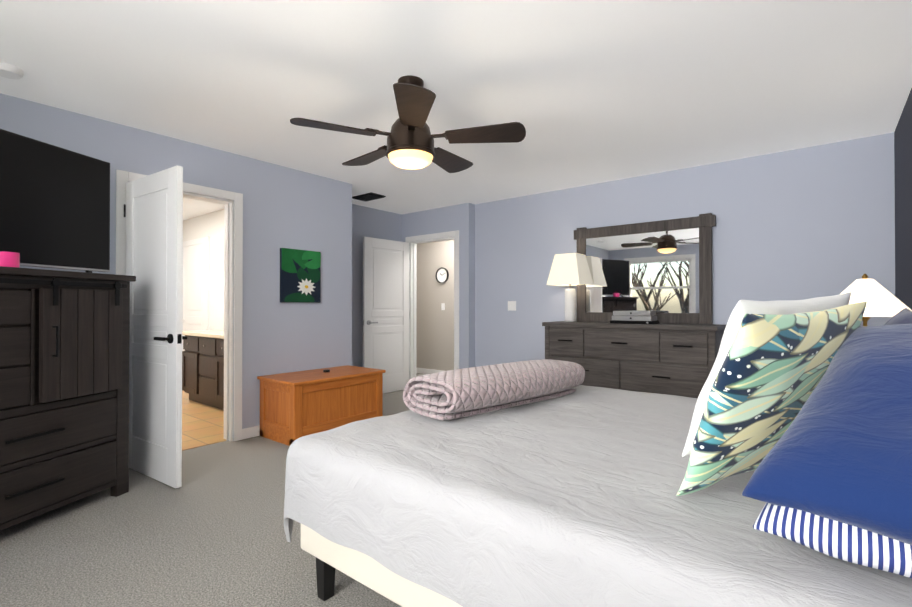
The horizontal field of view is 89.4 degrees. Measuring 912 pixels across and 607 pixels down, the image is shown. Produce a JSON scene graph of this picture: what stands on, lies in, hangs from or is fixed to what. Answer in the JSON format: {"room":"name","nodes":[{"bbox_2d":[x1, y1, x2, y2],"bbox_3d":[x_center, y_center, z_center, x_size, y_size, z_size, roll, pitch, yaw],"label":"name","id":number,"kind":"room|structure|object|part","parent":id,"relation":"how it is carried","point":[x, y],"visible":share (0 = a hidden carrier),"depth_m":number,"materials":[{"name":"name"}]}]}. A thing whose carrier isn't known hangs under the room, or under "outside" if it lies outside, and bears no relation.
{"room":"bedroom","nodes":[
{"label":"bedroom","id":0,"kind":"room"},
{"bbox_2d":[0,93,351,428],"bbox_3d":[-2.540,-0.059,3.192,0.120,2.440,4.440,0,-1,39],"label":"wall","id":1,"kind":"structure","parent":0,"point":[286,207],"depth_m":4.11,"materials":[{"name":"paint"}]},
{"bbox_2d":[124,165,186,487],"bbox_3d":[-2.043,0.145,3.096,0.752,2.015,0.146,0,0,34],"label":"bathroom door","id":2,"kind":"structure","parent":1,"relation":"in","point":[153,210],"depth_m":3.03,"materials":[{"name":"white paint"}]},
{"bbox_3d":[-1.804,0.222,2.936,0.177,0.060,0.146,0,0,34],"label":"handle","id":3,"kind":"part","parent":2,"relation":"part of","materials":[{"name":"black metal"}]},
{"bbox_2d":[116,170,242,441],"bbox_3d":[-2.180,0.110,3.655,0.172,2.110,0.905,0,-1,39],"label":"door frame","id":4,"kind":"structure","parent":1,"relation":"attached to","point":[233,248],"depth_m":3.91,"materials":[{"name":"white paint"}]},
{"bbox_2d":[242,425,259,439],"bbox_3d":[-1.465,1.125,4.419,0.016,0.090,1.193,0,-1,39],"label":"baseboard","id":5,"kind":"structure","parent":1,"relation":"attached to","point":[251,432],"depth_m":4.01,"materials":[{"name":"white paint"}]},
{"bbox_2d":[280,248,320,302],"bbox_3d":[-1.477,-0.260,4.392,0.032,0.500,0.420,0,-1,39],"label":"framed picture","id":6,"kind":"object","parent":1,"relation":"attached to","point":[300,275],"visible":1,"depth_m":4.37,"materials":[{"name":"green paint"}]},
{"bbox_2d":[183,209,223,329],"bbox_3d":[-3.735,-0.046,4.985,3.990,2.440,2.820,0,-1,39],"label":"wall","id":7,"kind":"structure","parent":0,"point":[211,225],"depth_m":6.29,"materials":[{"name":"white paint"}]},
{"bbox_2d":[182,236,209,350],"bbox_3d":[-3.788,0.131,6.636,0.920,2.110,0.070,0,-1,39],"label":"mirror","id":8,"kind":"object","parent":7,"relation":"attached to","point":[196,287],"depth_m":6.59,"materials":[{"name":"white paint"}]},
{"bbox_2d":[182,390,226,450],"bbox_3d":[-3.712,1.222,4.958,4.050,0.104,2.820,0,-1,39],"label":"floor","id":9,"kind":"structure","parent":0,"point":[202,424],"depth_m":4.45,"materials":[{"name":"beige tile"}]},
{"bbox_2d":[182,334,223,409],"bbox_3d":[-2.467,0.776,5.241,1.760,0.800,0.584,0,-1,39],"label":"bathroom vanity","id":10,"kind":"object","parent":9,"relation":"on","point":[203,368],"depth_m":5.24,"materials":[{"name":"brown wood"}]},
{"bbox_2d":[182,330,223,337],"bbox_3d":[-2.474,0.356,5.252,1.780,0.040,0.579,0,-1,39],"label":"countertop","id":11,"kind":"structure","parent":10,"relation":"on","point":[209,333],"depth_m":5.36,"materials":[{"name":"beige stone"}]},
{"bbox_2d":[0,373,425,606],"bbox_3d":[-0.597,1.213,3.406,6.250,0.100,7.300,0,-1,39],"label":"floor","id":12,"kind":"structure","parent":0,"point":[210,532],"depth_m":2.18,"materials":[{"name":"grey carpet"}]},
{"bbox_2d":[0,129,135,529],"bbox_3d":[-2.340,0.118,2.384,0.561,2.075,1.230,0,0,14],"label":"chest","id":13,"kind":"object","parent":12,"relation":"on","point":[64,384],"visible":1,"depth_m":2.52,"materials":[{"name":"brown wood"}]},
{"bbox_2d":[0,129,109,272],"bbox_3d":[-2.418,-0.547,2.408,0.200,0.745,1.230,0,0,14],"label":"tv","id":14,"kind":"object","parent":13,"relation":"on","point":[55,201],"depth_m":2.67,"materials":[{"name":"black plastic"}]},
{"bbox_3d":[-2.058,0.214,2.553,0.023,0.585,0.435,0,0,14],"label":"door","id":15,"kind":"part","parent":13,"relation":"part of","materials":[{"name":"brown wood"}]},
{"bbox_2d":[257,365,385,445],"bbox_3d":[-1.215,0.895,4.257,0.575,0.548,0.990,0,-1,39],"label":"wood chest","id":16,"kind":"object","parent":12,"relation":"on","point":[294,406],"visible":0.83,"depth_m":3.99,"materials":[{"name":"orange wood"}]},
{"bbox_2d":[416,368,442,373],"bbox_3d":[0.283,1.145,7.179,2.700,0.090,0.013,0,-1,39],"label":"baseboard","id":17,"kind":"structure","parent":12,"relation":"on","point":[418,370],"depth_m":7.80,"materials":[{"name":"white paint"}]},
{"bbox_2d":[284,292,911,606],"bbox_3d":[0.792,0.524,1.925,2.259,1.256,2.027,0,-1,39],"label":"bed","id":18,"kind":"object","parent":12,"relation":"on","point":[770,465],"visible":1,"depth_m":1.20,"materials":[{"name":"beige fabric"}]},
{"bbox_3d":[0.764,0.910,1.950,2.000,0.125,1.930,0,-1,39],"label":"frame","id":19,"kind":"part","parent":18,"relation":"part of","materials":[{"name":"beige fabric"}]},
{"bbox_2d":[403,359,584,419],"bbox_3d":[0.257,0.438,2.484,1.082,0.197,0.418,0,-1,-43],"label":"quilt","id":20,"kind":"object","parent":18,"relation":"on","point":[497,391],"depth_m":2.23,"materials":[{"name":"pink fabric"}]},
{"bbox_2d":[682,292,850,456],"bbox_3d":[0.958,0.212,1.417,0.580,0.530,0.135,-3,24,-26],"label":"pillow","id":21,"kind":"object","parent":18,"relation":"on","point":[779,307],"depth_m":1.30,"materials":[{"name":"white"}]},
{"bbox_2d":[742,324,911,544],"bbox_3d":[1.018,0.237,0.951,0.740,0.211,0.540,-34,16,-28],"label":"pillow","id":22,"kind":"object","parent":18,"relation":"on","point":[840,473],"depth_m":0.94,"materials":[{"name":"blue fabric"}]},
{"bbox_2d":[542,213,725,397],"bbox_3d":[1.641,0.180,4.413,1.590,1.980,0.469,0,-1,39],"label":"dresser","id":23,"kind":"object","parent":12,"relation":"on","point":[643,322],"visible":0.77,"depth_m":4.35,"materials":[{"name":"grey wood"}]},
{"bbox_2d":[546,253,593,321],"bbox_3d":[1.185,-0.157,4.781,0.360,0.700,0.360,0,-1,39],"label":"lamp","id":24,"kind":"object","parent":23,"relation":"on","point":[569,269],"depth_m":4.74,"materials":[{"name":"beige fabric"}]},
{"bbox_2d":[574,213,715,324],"bbox_3d":[1.797,-0.309,4.539,1.340,1.000,0.053,0,-1,39],"label":"mirror","id":25,"kind":"object","parent":23,"relation":"on","point":[664,267],"depth_m":4.45,"materials":[{"name":"white mirror"}]},
{"bbox_2d":[841,274,911,325],"bbox_3d":[2.214,0.497,2.540,0.495,1.320,0.490,0,-1,39],"label":"lamp","id":26,"kind":"object","parent":12,"relation":"on","point":[879,299],"visible":0.25,"depth_m":2.42,"materials":[{"name":"white fabric"}]},
{"bbox_2d":[352,204,401,366],"bbox_3d":[-1.041,-0.040,5.753,0.750,2.440,1.750,0,-1,39],"label":"wall","id":27,"kind":"structure","parent":0,"point":[373,223],"depth_m":5.93,"materials":[{"name":"paint"}]},
{"bbox_2d":[363,236,409,392],"bbox_3d":[-0.907,0.167,6.092,0.146,2.015,0.787,0,-1,41],"label":"entry door","id":28,"kind":"structure","parent":27,"relation":"in","point":[386,314],"depth_m":6.07,"materials":[{"name":"white paint"}]},
{"bbox_3d":[-1.106,0.242,5.861,0.146,0.060,0.177,0,-1,41],"label":"handle","id":29,"kind":"part","parent":28,"relation":"part of","materials":[{"name":"silver metal"}]},
{"bbox_2d":[416,240,453,370],"bbox_3d":[-0.050,-0.033,6.772,2.900,2.440,1.320,0,-1,39],"label":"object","id":30,"kind":"object","parent":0,"point":[434,336],"depth_m":7.71,"materials":[{"name":"grey"}]},
{"bbox_2d":[436,267,448,282],"bbox_3d":[-0.229,-0.462,7.590,0.260,0.260,0.030,0,-1,39],"label":"wall clock","id":31,"kind":"object","parent":30,"relation":"attached to","point":[442,275],"visible":0.96,"depth_m":7.59,"materials":[{"name":"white plastic"}]},
{"bbox_2d":[402,203,474,368],"bbox_3d":[-0.225,-0.037,6.226,1.190,2.440,0.250,0,-1,39],"label":"wall","id":32,"kind":"structure","parent":0,"point":[460,218],"depth_m":5.83,"materials":[{"name":"paint"}]},
{"bbox_2d":[405,230,458,379],"bbox_3d":[-0.294,0.128,6.188,0.950,2.110,0.136,0,-1,39],"label":"door frame","id":33,"kind":"structure","parent":32,"relation":"attached to","point":[449,235],"depth_m":6.37,"materials":[{"name":"white paint"}]},
{"bbox_2d":[0,0,911,219],"bbox_3d":[-1.494,-1.322,4.144,8.550,0.100,7.300,0,-1,39],"label":"ceiling","id":34,"kind":"structure","parent":0,"point":[586,92],"depth_m":2.62,"materials":[{"name":"white paint"}]},
{"bbox_2d":[0,62,23,79],"bbox_3d":[-2.450,-1.265,2.513,0.136,0.036,0.136,0,-1,39],"label":"smoke detector","id":35,"kind":"object","parent":34,"relation":"attached to","point":[8,71],"visible":1,"depth_m":2.50,"materials":[{"name":"white paint"}]},
{"bbox_2d":[352,192,385,201],"bbox_3d":[-1.035,-1.253,5.442,0.360,0.020,0.220,0,-1,39],"label":"ceiling vent","id":36,"kind":"object","parent":34,"relation":"in","point":[368,196],"visible":0.98,"depth_m":5.41,"materials":[{"name":"black metal"}]},
{"bbox_2d":[290,75,525,172],"bbox_3d":[-0.269,-1.036,2.699,1.257,0.493,1.263,0,-1,39],"label":"fan","id":37,"kind":"object","parent":34,"relation":"hanging from","point":[410,141],"visible":1,"depth_m":2.56,"materials":[{"name":"brown wood"}]},
{"bbox_3d":[-0.262,-0.819,2.664,0.260,0.060,0.260,0,-1,39],"label":"glass","id":38,"kind":"part","parent":37,"relation":"part of","materials":[{"name":"white glass"}]},
{"bbox_2d":[475,132,894,366],"bbox_3d":[1.839,-0.048,4.653,4.000,2.440,0.120,0,-1,39],"label":"wall","id":39,"kind":"structure","parent":0,"point":[808,222],"depth_m":4.08,"materials":[{"name":"paint"}]},
{"bbox_2d":[508,301,515,310],"bbox_3d":[0.666,0.028,5.507,0.116,0.114,0.014,0,-1,39],"label":"light switch","id":40,"kind":"object","parent":39,"relation":"attached to","point":[511,305],"visible":1,"depth_m":5.51,"materials":[{"name":"white paint"}]},
{"bbox_2d":[894,88,911,309],"bbox_3d":[1.424,-0.074,1.036,0.120,2.440,6.040,0,-1,39],"label":"wall","id":41,"kind":"structure","parent":0,"point":[903,200],"depth_m":3.03,"materials":[{"name":"grey"}]}
]}

